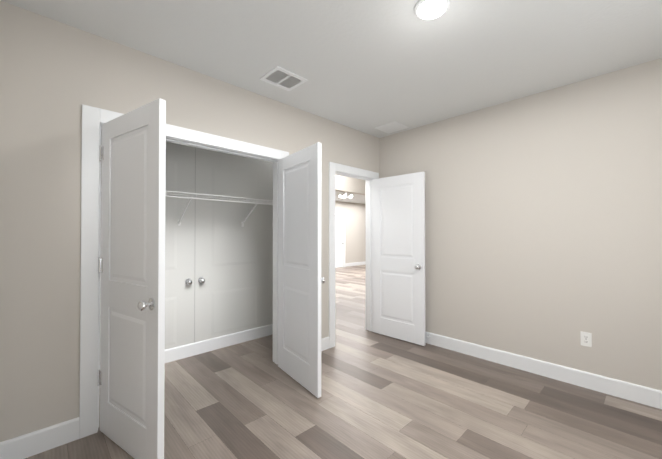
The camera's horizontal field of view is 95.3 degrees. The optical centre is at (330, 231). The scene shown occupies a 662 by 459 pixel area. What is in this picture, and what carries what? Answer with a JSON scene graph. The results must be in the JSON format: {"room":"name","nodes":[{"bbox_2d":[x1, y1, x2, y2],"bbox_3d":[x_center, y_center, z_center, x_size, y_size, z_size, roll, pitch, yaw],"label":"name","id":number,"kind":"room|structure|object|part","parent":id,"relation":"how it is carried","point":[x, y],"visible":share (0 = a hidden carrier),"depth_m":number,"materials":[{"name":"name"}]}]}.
{"room":"empty bedroom","nodes":[
{"label":"empty bedroom","id":0,"kind":"room"},
{"bbox_2d":[100,129,272,348],"bbox_3d":[-1.504,0.019,3.208,2.490,2.560,0.120,1,-1,-44],"label":"wall","id":1,"kind":"structure","parent":0,"point":[194,246],"depth_m":3.25,"materials":[{"name":"white paint"}]},
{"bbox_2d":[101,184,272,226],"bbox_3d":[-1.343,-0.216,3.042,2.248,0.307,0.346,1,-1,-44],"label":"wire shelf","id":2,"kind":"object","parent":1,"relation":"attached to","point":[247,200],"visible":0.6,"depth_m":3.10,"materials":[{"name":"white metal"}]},
{"bbox_2d":[165,148,256,345],"bbox_3d":[-1.416,0.140,3.166,1.477,2.059,0.061,1,-1,-44],"label":"closet doors","id":3,"kind":"structure","parent":1,"relation":"attached to","point":[234,242],"depth_m":3.42,"materials":[{"name":"white paint"}]},
{"bbox_3d":[-1.416,0.522,3.162,0.197,0.066,0.061,1,-1,-44],"label":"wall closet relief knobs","id":4,"kind":"part","parent":3,"relation":"part of","materials":[{"name":"silver metal"}]},
{"bbox_2d":[165,324,272,362],"bbox_3d":[-1.457,1.234,3.148,2.250,0.130,0.014,1,-1,-44],"label":"baseboard","id":5,"kind":"structure","parent":1,"relation":"attached to","point":[184,351],"depth_m":3.32,"materials":[{"name":"white wood"}]},
{"bbox_2d":[0,0,379,441],"bbox_3d":[0.398,0.026,3.873,6.587,2.560,0.120,1,-1,-44],"label":"wall","id":6,"kind":"structure","parent":0,"point":[55,75],"depth_m":1.83,"materials":[{"name":"grey paint"}]},
{"bbox_2d":[0,417,78,458],"bbox_3d":[-1.694,1.220,1.755,0.352,0.130,0.014,1,-1,-44],"label":"baseboard","id":7,"kind":"structure","parent":6,"relation":"attached to","point":[27,445],"depth_m":1.75,"materials":[{"name":"white wood"}]},
{"bbox_2d":[97,98,165,458],"bbox_3d":[-1.204,0.288,1.744,0.705,1.970,0.104,0,-1,33],"label":"closet door","id":8,"kind":"structure","parent":6,"relation":"in","point":[131,265],"depth_m":1.71,"materials":[{"name":"white paint"}]},
{"bbox_2d":[79,104,288,438],"bbox_3d":[-1.040,0.250,2.486,1.590,2.085,0.156,1,-1,-44],"label":"trim","id":9,"kind":"structure","parent":6,"relation":"attached to","point":[94,119],"depth_m":1.93,"materials":[{"name":"white wood"}]},
{"bbox_2d":[278,142,324,397],"bbox_3d":[-0.266,0.297,2.640,0.104,1.970,0.704,0,-1,-36],"label":"closet door","id":10,"kind":"structure","parent":6,"relation":"in","point":[300,279],"depth_m":2.54,"materials":[{"name":"white paint"}]},
{"bbox_2d":[321,336,329,350],"bbox_3d":[-0.221,1.234,3.172,0.555,0.130,0.014,1,-1,-44],"label":"baseboard","id":11,"kind":"structure","parent":6,"relation":"attached to","point":[325,342],"depth_m":3.32,"materials":[{"name":"white wood"}]},
{"bbox_2d":[329,162,378,347],"bbox_3d":[0.256,0.262,3.734,0.900,2.085,0.156,1,-1,-44],"label":"door frame","id":12,"kind":"structure","parent":6,"relation":"attached to","point":[367,176],"depth_m":3.68,"materials":[{"name":"white wood"}]},
{"bbox_2d":[373,171,425,345],"bbox_3d":[0.804,0.307,3.663,0.712,1.970,0.174,-1,-1,44],"label":"hall door","id":13,"kind":"structure","parent":6,"relation":"in","point":[398,256],"depth_m":3.62,"materials":[{"name":"white paint"}]},
{"bbox_2d":[1,0,661,203],"bbox_3d":[1.568,-1.277,6.650,13.067,0.100,9.600,1,-1,-44],"label":"ceiling","id":14,"kind":"structure","parent":0,"point":[367,66],"depth_m":2.05,"materials":[{"name":"white paint"}]},
{"bbox_2d":[260,66,307,90],"bbox_3d":[-0.393,-1.263,2.506,0.300,0.009,0.260,1,-1,-44],"label":"ceiling vent","id":15,"kind":"object","parent":14,"relation":"in","point":[282,78],"visible":1,"depth_m":2.50,"materials":[{"name":"white metal"}]},
{"bbox_2d":[375,121,408,133],"bbox_3d":[0.732,-1.253,3.637,0.290,0.007,0.300,1,-1,-44],"label":"cover plate","id":16,"kind":"object","parent":14,"relation":"attached to","point":[391,127],"visible":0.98,"depth_m":3.62,"materials":[{"name":"white"}]},
{"bbox_2d":[415,0,449,19],"bbox_3d":[0.571,-1.266,1.706,0.190,0.020,0.190,1,-1,-44],"label":"recessed light","id":17,"kind":"object","parent":14,"relation":"in","point":[429,9],"visible":0.96,"depth_m":1.70,"materials":[{"name":"white"}]},
{"bbox_2d":[25,265,661,458],"bbox_3d":[1.568,1.383,6.624,13.067,0.100,9.600,1,-1,-44],"label":"floor","id":18,"kind":"structure","parent":0,"point":[384,397],"depth_m":2.17,"materials":[{"name":"wood"}]},
{"bbox_2d":[345,261,365,266],"bbox_3d":[-1.547,1.299,9.862,13.067,0.130,0.014,1,-1,-44],"label":"baseboard","id":19,"kind":"structure","parent":18,"relation":"on","point":[355,263],"depth_m":12.35,"materials":[{"name":"white wood"}]},
{"bbox_2d":[335,175,365,262],"bbox_3d":[1.603,0.052,6.601,13.067,2.560,0.120,1,-1,-44],"label":"wall","id":20,"kind":"structure","parent":0,"point":[355,232],"depth_m":5.34,"materials":[{"name":"grey paint"}]},
{"bbox_2d":[335,216,343,267],"bbox_3d":[0.167,0.381,11.350,0.907,1.970,0.104,1,-1,-44],"label":"entry door","id":21,"kind":"structure","parent":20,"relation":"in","point":[339,242],"depth_m":11.50,"materials":[{"name":"white paint"}]},
{"bbox_2d":[335,213,344,266],"bbox_3d":[0.119,0.334,11.398,1.110,2.090,0.125,1,-1,-44],"label":"door frame","id":22,"kind":"structure","parent":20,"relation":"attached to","point":[340,214],"depth_m":11.69,"materials":[{"name":"white wood"}]},
{"bbox_2d":[380,58,661,390],"bbox_3d":[1.866,0.016,2.857,0.120,2.560,3.380,1,-1,-44],"label":"wall","id":23,"kind":"structure","parent":0,"point":[543,226],"depth_m":2.67,"materials":[{"name":"grey paint"}]},
{"bbox_2d":[425,331,661,408],"bbox_3d":[1.765,1.231,2.852,0.017,0.130,3.230,1,-1,-44],"label":"baseboard","id":24,"kind":"structure","parent":23,"relation":"attached to","point":[644,395],"depth_m":2.63,"materials":[{"name":"white wood"}]},
{"bbox_2d":[580,331,591,346],"bbox_3d":[2.113,0.892,2.499,0.008,0.115,0.070,1,-1,-44],"label":"wall outlet plate","id":25,"kind":"object","parent":23,"relation":"attached to","point":[586,338],"visible":1,"depth_m":2.50,"materials":[{"name":"white plastic"}]}
]}

